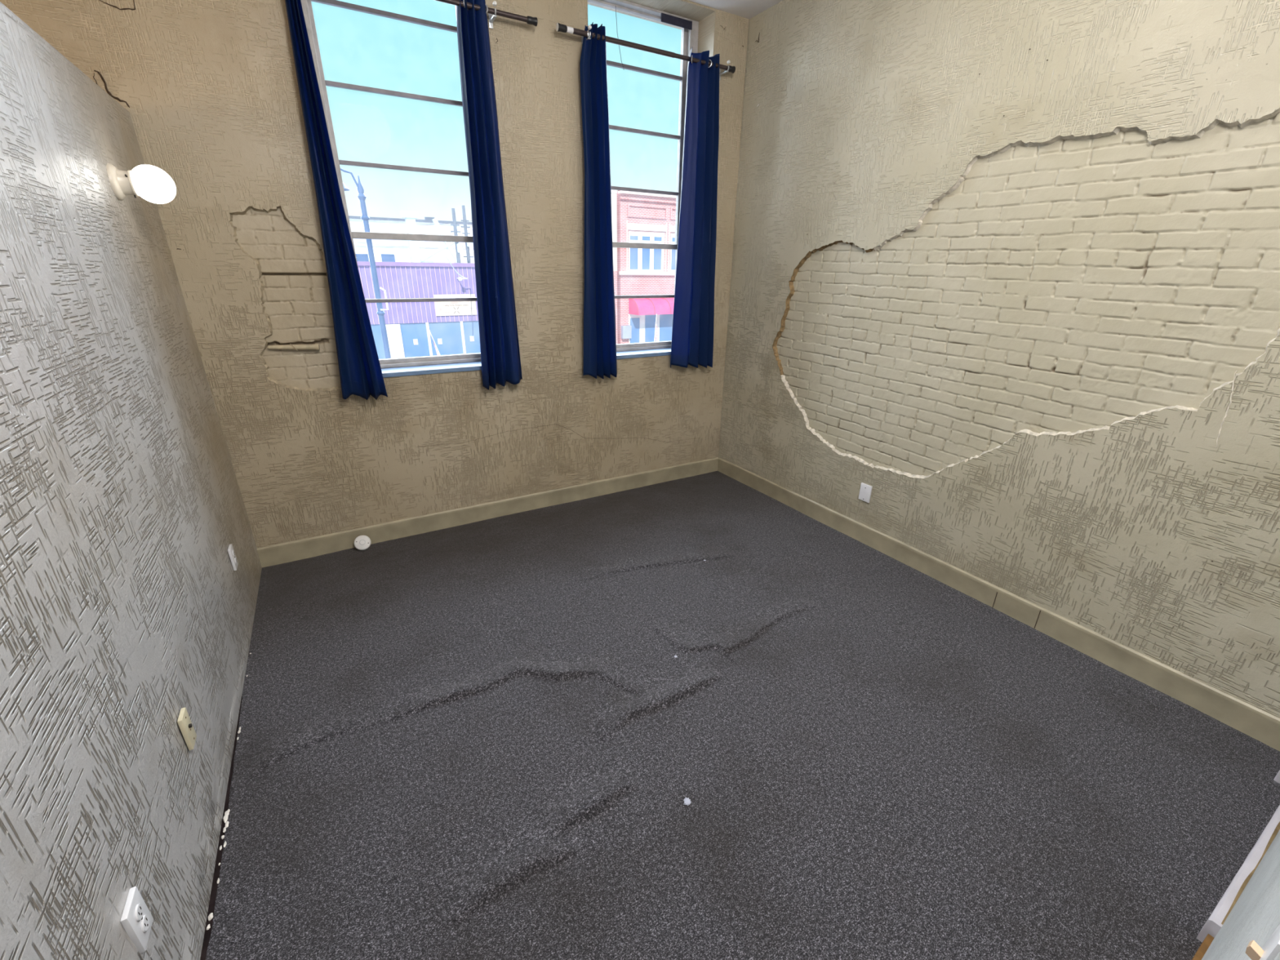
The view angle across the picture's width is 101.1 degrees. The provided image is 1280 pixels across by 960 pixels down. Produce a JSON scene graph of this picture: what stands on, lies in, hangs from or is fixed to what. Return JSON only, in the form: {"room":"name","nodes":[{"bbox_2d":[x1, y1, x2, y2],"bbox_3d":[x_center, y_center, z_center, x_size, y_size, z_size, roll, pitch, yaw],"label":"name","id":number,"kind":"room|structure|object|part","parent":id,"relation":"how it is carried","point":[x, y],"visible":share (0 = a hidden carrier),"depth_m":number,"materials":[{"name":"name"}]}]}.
{"room":"empty room","nodes":[
{"label":"empty room","id":0,"kind":"room"},
{"bbox_2d":[0,1,262,959],"bbox_3d":[-1.286,0.133,1.075,0.120,2.340,4.214,-12,25,-28],"label":"wall","id":1,"kind":"structure","parent":0,"point":[124,606],"depth_m":1.37,"materials":[{"name":"beige paint"}]},
{"bbox_2d":[120,886,153,953],"bbox_3d":[-1.085,0.952,1.140,0.016,0.115,0.073,-12,25,-28],"label":"outlet","id":2,"kind":"object","parent":1,"relation":"attached to","point":[136,919],"visible":1,"depth_m":1.13,"materials":[{"name":"white plastic"}]},
{"bbox_2d":[134,903,142,921],"bbox_3d":[-1.081,0.932,1.135,0.004,0.033,0.033,-12,25,-28],"label":"receptacle","id":3,"kind":"object","parent":2,"relation":"attached to","point":[138,907],"depth_m":1.13,"materials":[{"name":"white plastic"}]},
{"bbox_2d":[141,914,149,933],"bbox_3d":[-1.081,0.969,1.149,0.004,0.033,0.033,-12,25,-28],"label":"receptacle","id":4,"kind":"object","parent":2,"relation":"attached to","point":[144,917],"depth_m":1.15,"materials":[{"name":"white plastic"}]},
{"bbox_2d":[106,162,176,204],"bbox_3d":[-1.902,-1.137,2.022,0.184,0.133,0.133,-12,25,-28],"label":"wall lamp","id":5,"kind":"object","parent":1,"relation":"attached to","point":[151,183],"visible":1,"depth_m":1.99,"materials":[{"name":"glass"}]},
{"bbox_3d":[-1.875,-1.143,2.036,0.121,0.133,0.133,-12,25,-28],"label":"globe","id":6,"kind":"part","parent":5,"relation":"part of","materials":[{"name":"white glass"}]},
{"bbox_2d":[177,707,196,750],"bbox_3d":[-1.378,0.758,1.607,0.019,0.117,0.060,-12,25,-28],"label":"jack plate","id":7,"kind":"object","parent":1,"relation":"attached to","point":[185,725],"visible":1,"depth_m":1.59,"materials":[{"name":"beige plastic"}]},
{"bbox_2d":[227,543,238,570],"bbox_3d":[-1.976,0.375,2.558,0.016,0.114,0.070,-12,25,-28],"label":"outlet","id":8,"kind":"object","parent":1,"relation":"attached to","point":[231,552],"visible":1,"depth_m":2.54,"materials":[{"name":"white plastic"}]},
{"bbox_2d":[0,0,749,547],"bbox_3d":[-1.655,-1.272,3.124,5.930,4.029,0.369,-12,25,-28],"label":"wall","id":9,"kind":"structure","parent":0,"point":[209,89],"depth_m":3.12,"materials":[{"name":"beige paint"}]},
{"bbox_2d":[267,343,319,351],"bbox_3d":[-1.932,-0.740,2.941,0.242,0.046,0.041,-12,25,-28],"label":"pipe stub","id":10,"kind":"object","parent":9,"relation":"attached to","point":[316,346],"visible":1,"depth_m":2.94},
{"bbox_2d":[300,0,481,377],"bbox_3d":[-1.330,-1.778,3.086,0.923,2.243,0.304,-12,25,-28],"label":"window","id":11,"kind":"structure","parent":9,"relation":"in","point":[402,366],"depth_m":3.11,"materials":[{"name":"beige paint"}]},
{"bbox_3d":[-1.379,-1.818,3.159,0.923,2.223,0.112,-12,25,-28],"label":"frame","id":12,"kind":"part","parent":11,"relation":"part of","materials":[{"name":"beige paint"}]},
{"bbox_3d":[-1.379,-2.169,3.028,0.799,1.441,0.034,-12,25,-28],"label":"sash","id":13,"kind":"part","parent":11,"relation":"part of","materials":[{"name":"beige paint"}]},
{"bbox_3d":[-1.372,-1.153,3.398,0.799,0.787,0.042,-12,25,-28],"label":"sash","id":14,"kind":"part","parent":11,"relation":"part of","materials":[{"name":"beige paint"}]},
{"bbox_3d":[-1.342,-0.748,3.495,0.912,0.028,0.304,-12,25,-28],"label":"sill","id":15,"kind":"part","parent":11,"relation":"part of","materials":[{"name":"white paint"}]},
{"bbox_2d":[434,0,537,28],"bbox_3d":[-1.261,-2.437,2.612,1.543,0.090,0.108,-12,25,-28],"label":"curtain rod","id":16,"kind":"object","parent":9,"relation":"attached to","point":[529,20],"visible":1,"depth_m":2.86,"materials":[{"name":"brown metal"}]},
{"bbox_2d":[284,0,387,399],"bbox_3d":[-1.622,-1.447,2.750,0.239,2.086,0.077,-12,25,-28],"label":"curtain","id":17,"kind":"object","parent":16,"relation":"hanging from","point":[361,375],"visible":1,"depth_m":2.83,"materials":[{"name":"blue fabric"}]},
{"bbox_2d":[456,0,522,390],"bbox_3d":[-0.901,-1.593,3.150,0.272,2.093,0.077,-12,25,-28],"label":"curtain","id":18,"kind":"object","parent":16,"relation":"hanging from","point":[500,361],"visible":1,"depth_m":3.13,"materials":[{"name":"blue fabric"}]},
{"bbox_2d":[257,457,718,567],"bbox_3d":[-0.793,0.165,4.017,3.506,0.141,0.021,-12,25,-28],"label":"baseboard","id":19,"kind":"structure","parent":9,"relation":"attached to","point":[287,552],"depth_m":3.77,"materials":[{"name":"paint"}]},
{"bbox_2d":[587,0,698,359],"bbox_3d":[0.011,-2.053,3.816,0.947,2.243,0.304,-12,25,-28],"label":"window","id":20,"kind":"structure","parent":9,"relation":"in","point":[690,28],"depth_m":3.82,"materials":[{"name":"beige paint"}]},
{"bbox_3d":[-0.132,-2.890,3.446,0.062,0.331,0.003,-11,25,-27],"label":"cord","id":21,"kind":"part","parent":20,"relation":"part of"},
{"bbox_3d":[-0.038,-2.445,3.758,0.823,1.441,0.034,-12,25,-28],"label":"sash","id":22,"kind":"part","parent":20,"relation":"part of","materials":[{"name":"beige paint"}]},
{"bbox_3d":[0.000,-1.024,4.225,0.936,0.028,0.304,-12,25,-28],"label":"sill","id":23,"kind":"part","parent":20,"relation":"part of","materials":[{"name":"white paint"}]},
{"bbox_3d":[-0.031,-1.429,4.129,0.823,0.787,0.042,-12,25,-28],"label":"sash","id":24,"kind":"part","parent":20,"relation":"part of","materials":[{"name":"beige paint"}]},
{"bbox_2d":[555,22,735,79],"bbox_3d":[0.072,-2.711,3.337,1.296,0.090,0.108,-12,25,-28],"label":"curtain rod","id":25,"kind":"object","parent":9,"relation":"attached to","point":[559,28],"visible":0.91,"depth_m":3.25,"materials":[{"name":"brown metal"}]},
{"bbox_2d":[579,22,617,379],"bbox_3d":[-0.271,-1.721,3.491,0.276,2.095,0.075,-12,25,-28],"label":"curtain","id":26,"kind":"object","parent":25,"relation":"hanging from","point":[600,360],"visible":1,"depth_m":3.48,"materials":[{"name":"blue fabric"}]},
{"bbox_3d":[-0.118,-2.665,3.205,0.782,0.028,0.028,-12,25,-28],"label":"rod","id":27,"kind":"part","parent":25,"relation":"part of","materials":[{"name":"brown metal"}]},
{"bbox_2d":[670,48,719,368],"bbox_3d":[0.417,-1.866,3.866,0.412,2.089,0.077,-12,25,-28],"label":"curtain","id":28,"kind":"object","parent":25,"relation":"hanging from","point":[693,318],"visible":1,"depth_m":3.86,"materials":[{"name":"blue fabric"}]},
{"bbox_3d":[0.419,-2.776,3.498,0.481,0.024,0.024,-12,25,-28],"label":"rod","id":29,"kind":"part","parent":25,"relation":"part of","materials":[{"name":"brown metal"}]},
{"bbox_2d":[680,0,782,18],"bbox_3d":[-0.063,-1.873,-0.028,6.130,0.250,6.632,-12,25,-28],"label":"ceiling","id":30,"kind":"structure","parent":0,"point":[748,9],"depth_m":3.46,"materials":[{"name":"paint"}]},
{"bbox_2d":[200,471,1279,959],"bbox_3d":[0.110,0.792,2.590,3.544,0.033,3.650,-12,25,-28],"label":"floor","id":31,"kind":"structure","parent":0,"point":[488,739],"depth_m":1.95,"materials":[{"name":"grey carpet"}]},
{"bbox_2d":[208,912,213,920],"bbox_3d":[-1.206,1.226,1.478,0.012,0.011,0.020,-17,28,-38],"label":"crumb","id":32,"kind":"object","parent":31,"relation":"on","point":[211,915],"visible":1,"depth_m":1.48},
{"bbox_2d":[222,813,228,822],"bbox_3d":[-1.371,1.120,1.740,0.014,0.009,0.036,-12,25,-28],"label":"crumb","id":33,"kind":"object","parent":31,"relation":"on","point":[225,817],"visible":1,"depth_m":1.74,"materials":[{"name":"white"}]},
{"bbox_2d":[224,808,230,815],"bbox_3d":[-1.380,1.113,1.760,0.014,0.009,0.026,-12,25,-28],"label":"crumb","id":34,"kind":"object","parent":31,"relation":"on","point":[227,812],"visible":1,"depth_m":1.76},
{"bbox_2d":[354,535,371,550],"bbox_3d":[-1.797,0.407,3.408,0.098,0.086,0.071,-12,25,-28],"label":"smoke detector","id":35,"kind":"object","parent":31,"relation":"on","point":[361,542],"visible":1,"depth_m":3.40,"materials":[{"name":"white plastic"}]},
{"bbox_2d":[683,797,690,805],"bbox_3d":[0.162,1.108,1.814,0.030,0.008,0.028,-12,25,-28],"label":"lint","id":36,"kind":"object","parent":31,"relation":"on","point":[686,801],"visible":1,"depth_m":1.81},
{"bbox_2d":[718,0,1279,717],"bbox_3d":[2.324,-0.772,1.977,0.308,4.029,6.532,-12,25,-28],"label":"wall","id":37,"kind":"structure","parent":0,"point":[1006,272],"depth_m":2.50,"materials":[{"name":"beige paint"}]},
{"bbox_2d":[858,482,872,502],"bbox_3d":[1.498,0.085,3.500,0.012,0.117,0.082,-12,25,-28],"label":"blank plate","id":38,"kind":"object","parent":37,"relation":"attached to","point":[865,491],"visible":1,"depth_m":3.49,"materials":[{"name":"white plastic"}]},
{"bbox_2d":[717,457,1279,751],"bbox_3d":[1.604,0.426,3.426,0.022,0.141,3.541,-12,25,-28],"label":"baseboard","id":39,"kind":"structure","parent":37,"relation":"attached to","point":[1262,726],"depth_m":2.65,"materials":[{"name":"paint"}]},
{"bbox_2d":[1201,830,1279,959],"bbox_3d":[1.408,-0.209,0.671,2.820,3.329,0.120,-12,25,-28],"label":"wall","id":40,"kind":"structure","parent":0,"point":[1255,914],"depth_m":0.88,"materials":[{"name":"white paint"}]},
{"bbox_2d":[1191,933,1213,959],"bbox_3d":[1.399,1.285,1.352,0.335,0.050,0.013,-12,25,-28],"label":"trim","id":41,"kind":"structure","parent":40,"relation":"attached to","point":[1204,946],"depth_m":1.40,"materials":[{"name":"brown wood"}]},
{"bbox_2d":[1196,804,1279,942],"bbox_3d":[1.895,1.158,1.620,0.810,0.089,0.025,-12,25,-28],"label":"baseboard","id":42,"kind":"structure","parent":40,"relation":"attached to","point":[1220,914],"depth_m":1.51,"materials":[{"name":"white paint"}]},
{"bbox_2d":[1245,924,1279,959],"bbox_3d":[0.537,0.415,0.458,0.072,0.115,0.014,-12,25,-28],"label":"light switch","id":43,"kind":"object","parent":40,"relation":"attached to","point":[1271,948],"visible":1,"depth_m":0.45,"materials":[{"name":"white plastic"}]},
{"bbox_3d":[0.539,0.416,0.455,0.072,0.115,0.005,-12,25,-28],"label":"plate","id":44,"kind":"part","parent":43,"relation":"part of","materials":[{"name":"white plastic"}]},
{"bbox_2d":[1273,769,1279,783],"bbox_3d":[2.414,1.065,1.933,0.205,0.050,0.064,-12,25,-28],"label":"trim","id":45,"kind":"structure","parent":40,"relation":"attached to","point":[1277,779],"depth_m":1.91,"materials":[{"name":"white paint"}]},
{"label":"outside","id":46,"kind":"structure","parent":0,"visible":0},
{"bbox_2d":[358,220,471,225],"bbox_3d":[-14.940,-18.773,37.876,11.068,1.033,0.022,-9,24,-23],"label":"power line","id":47,"kind":"object","parent":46,"point":[471,220],"visible":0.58,"depth_m":37.67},
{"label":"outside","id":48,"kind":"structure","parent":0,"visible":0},
{"bbox_3d":[-2.373,-7.522,33.405,150.000,0.150,3.800,-12,25,-28],"label":"sidewalk","id":49,"kind":"object","parent":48,"visible":0},
{"bbox_2d":[356,261,480,359],"bbox_3d":[-11.541,-9.914,31.390,11.659,5.595,4.660,-12,25,-28],"label":"building","id":50,"kind":"structure","parent":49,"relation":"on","point":[408,324],"depth_m":28.66,"materials":[{"name":"purple metal"}]},
{"bbox_3d":[-13.385,-7.176,28.645,0.935,2.498,0.100,-12,25,-28],"label":"door","id":51,"kind":"part","parent":50,"relation":"part of","materials":[{"name":"white"}]},
{"bbox_3d":[-10.418,-10.279,29.188,11.659,2.872,0.040,-12,25,-28],"label":"metal panel","id":52,"kind":"part","parent":50,"relation":"part of","materials":[{"name":"purple metal"}]},
{"bbox_2d":[433,293,476,315],"bbox_3d":[-10.293,-9.783,29.407,2.226,1.121,0.038,-12,25,-28],"label":"banner sign","id":53,"kind":"object","parent":50,"relation":"attached to","point":[442,308],"visible":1,"depth_m":29.41,"materials":[{"name":"white wood"}]},
{"bbox_2d":[444,255,467,280],"bbox_3d":[-9.201,-10.666,26.611,0.628,1.155,5.214,-5,22,-13],"label":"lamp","id":54,"kind":"object","parent":50,"relation":"attached to","point":[460,278],"visible":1,"depth_m":27.47,"materials":[{"name":"metal"}]},
{"bbox_2d":[428,329,439,355],"bbox_3d":[-10.516,-6.604,27.420,0.646,2.415,0.120,-12,25,-28],"label":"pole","id":55,"kind":"object","parent":49,"relation":"on","point":[434,344],"visible":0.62,"depth_m":27.25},
{"bbox_2d":[611,189,617,344],"bbox_3d":[-5.043,-14.040,36.143,3.731,9.883,7.900,-12,25,-28],"label":"building","id":56,"kind":"structure","parent":49,"relation":"on","point":[614,193],"depth_m":32.99,"materials":[{"name":"white brick"}]},
{"bbox_2d":[617,190,675,344],"bbox_3d":[1.245,-15.491,39.889,11.140,9.941,11.279,-12,25,-28],"label":"brick building","id":57,"kind":"structure","parent":49,"relation":"on","point":[642,217],"depth_m":34.39,"materials":[{"name":"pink brick"}]},
{"bbox_3d":[-0.388,-14.356,33.835,0.574,1.499,0.025,-12,25,-28],"label":"pane","id":58,"kind":"part","parent":57,"relation":"part of","materials":[{"name":"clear glass"}]},
{"bbox_3d":[-0.376,-15.384,33.426,0.574,0.234,0.025,-12,25,-28],"label":"pane","id":59,"kind":"part","parent":57,"relation":"part of","materials":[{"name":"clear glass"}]},
{"bbox_3d":[-0.355,-9.870,35.630,0.717,2.109,0.040,-12,25,-28],"label":"shop door","id":60,"kind":"part","parent":57,"relation":"part of","materials":[{"name":"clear glass"}]},
{"bbox_3d":[0.385,-14.514,34.256,0.574,1.499,0.025,-12,25,-28],"label":"pane","id":61,"kind":"part","parent":57,"relation":"part of","materials":[{"name":"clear glass"}]},
{"bbox_3d":[0.397,-15.542,33.847,0.574,0.234,0.025,-12,25,-28],"label":"pane","id":62,"kind":"part","parent":57,"relation":"part of","materials":[{"name":"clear glass"}]},
{"bbox_3d":[3.569,-18.344,34.563,11.120,0.495,0.300,-12,25,-28],"label":"cornice","id":63,"kind":"part","parent":57,"relation":"part of","materials":[{"name":"red brick"}]},
{"bbox_3d":[1.158,-14.673,34.677,0.574,1.499,0.025,-12,25,-28],"label":"pane","id":64,"kind":"part","parent":57,"relation":"part of","materials":[{"name":"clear glass"}]},
{"bbox_3d":[1.170,-15.701,34.268,0.574,0.234,0.025,-12,25,-28],"label":"pane","id":65,"kind":"part","parent":57,"relation":"part of","materials":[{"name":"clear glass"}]},
{"bbox_3d":[2.360,-14.920,35.331,0.574,1.499,0.025,-12,25,-28],"label":"pane","id":66,"kind":"part","parent":57,"relation":"part of","materials":[{"name":"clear glass"}]},
{"bbox_2d":[653,314,657,342],"bbox_3d":[0.975,-9.145,33.601,0.354,2.793,0.120,-12,25,-28],"label":"flag","id":67,"kind":"object","parent":49,"relation":"on","point":[655,326],"visible":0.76,"depth_m":33.49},
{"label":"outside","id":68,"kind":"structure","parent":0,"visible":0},
{"bbox_3d":[-10.714,-12.691,46.778,150.000,0.300,86.028,-12,25,-28],"label":"street","id":69,"kind":"object","parent":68,"visible":0},
{"bbox_2d":[340,168,370,232],"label":"street lamp","id":70,"kind":"object","parent":69,"relation":"on","point":[365,218],"depth_m":8.86,"materials":[{"name":"blue metal"}]},
{"bbox_3d":[-4.967,-4.890,8.632,0.340,0.219,0.340,-12,25,-28],"label":"lamp shade","id":71,"kind":"part","parent":70,"relation":"part of","materials":[{"name":"blue paint"}]},
{"bbox_2d":[365,239,386,298],"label":"street lamp","id":72,"kind":"object","parent":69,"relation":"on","point":[371,253],"depth_m":9.26,"materials":[{"name":"blue metal"}]},
{"bbox_3d":[-4.718,-1.720,10.071,0.234,6.563,0.240,-12,25,-28],"label":"post","id":73,"kind":"part","parent":72,"relation":"part of","materials":[{"name":"blue metal"}]},
{"bbox_2d":[348,215,474,262],"bbox_3d":[-17.099,-16.957,44.652,14.460,9.067,8.250,-12,25,-28],"label":"building","id":74,"kind":"structure","parent":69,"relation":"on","point":[384,251],"depth_m":39.11,"materials":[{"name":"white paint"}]},
{"bbox_3d":[-18.681,-17.302,38.484,0.900,0.380,0.040,-12,25,-28],"label":"band panel","id":75,"kind":"part","parent":74,"relation":"part of","materials":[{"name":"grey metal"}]},
{"bbox_3d":[-17.446,-17.597,39.139,0.900,0.380,0.040,-12,25,-28],"label":"band panel","id":76,"kind":"part","parent":74,"relation":"part of","materials":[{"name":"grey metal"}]},
{"bbox_2d":[423,217,434,220],"bbox_3d":[-16.098,-19.867,40.202,0.700,0.350,0.500,-12,25,-28],"label":"roof vent","id":77,"kind":"object","parent":74,"relation":"attached to","point":[424,218],"depth_m":39.97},
{"bbox_2d":[400,210,461,262],"bbox_3d":[-14.103,-14.173,37.831,4.398,8.995,0.800,-12,25,-28],"label":"grain elevator","id":78,"kind":"object","parent":69,"relation":"on","point":[410,216],"visible":0.47,"depth_m":36.06,"materials":[{"name":"grey metal"}]},
{"bbox_3d":[-15.573,-13.685,37.105,0.560,8.595,0.560,-12,25,-28],"label":"leg","id":79,"kind":"part","parent":78,"relation":"part of","materials":[{"name":"grey metal"}]},
{"bbox_3d":[-13.258,-16.154,37.559,2.490,4.500,0.320,-12,25,-28],"label":"spout","id":80,"kind":"part","parent":78,"relation":"part of","materials":[{"name":"grey metal"}]},
{"bbox_2d":[450,208,463,262],"bbox_3d":[-11.932,-13.116,35.191,0.708,9.028,0.392,-4,22,-11],"label":"utility pole","id":81,"kind":"object","parent":69,"relation":"on","point":[459,246],"visible":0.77,"depth_m":34.16,"materials":[{"name":"grey metal"}]},
{"bbox_2d":[460,204,473,262],"bbox_3d":[-12.162,-14.441,37.880,0.708,9.497,0.392,-4,22,-11],"label":"utility pole","id":82,"kind":"object","parent":69,"relation":"on","point":[468,245],"visible":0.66,"depth_m":36.74,"materials":[{"name":"grey metal"}]}
]}

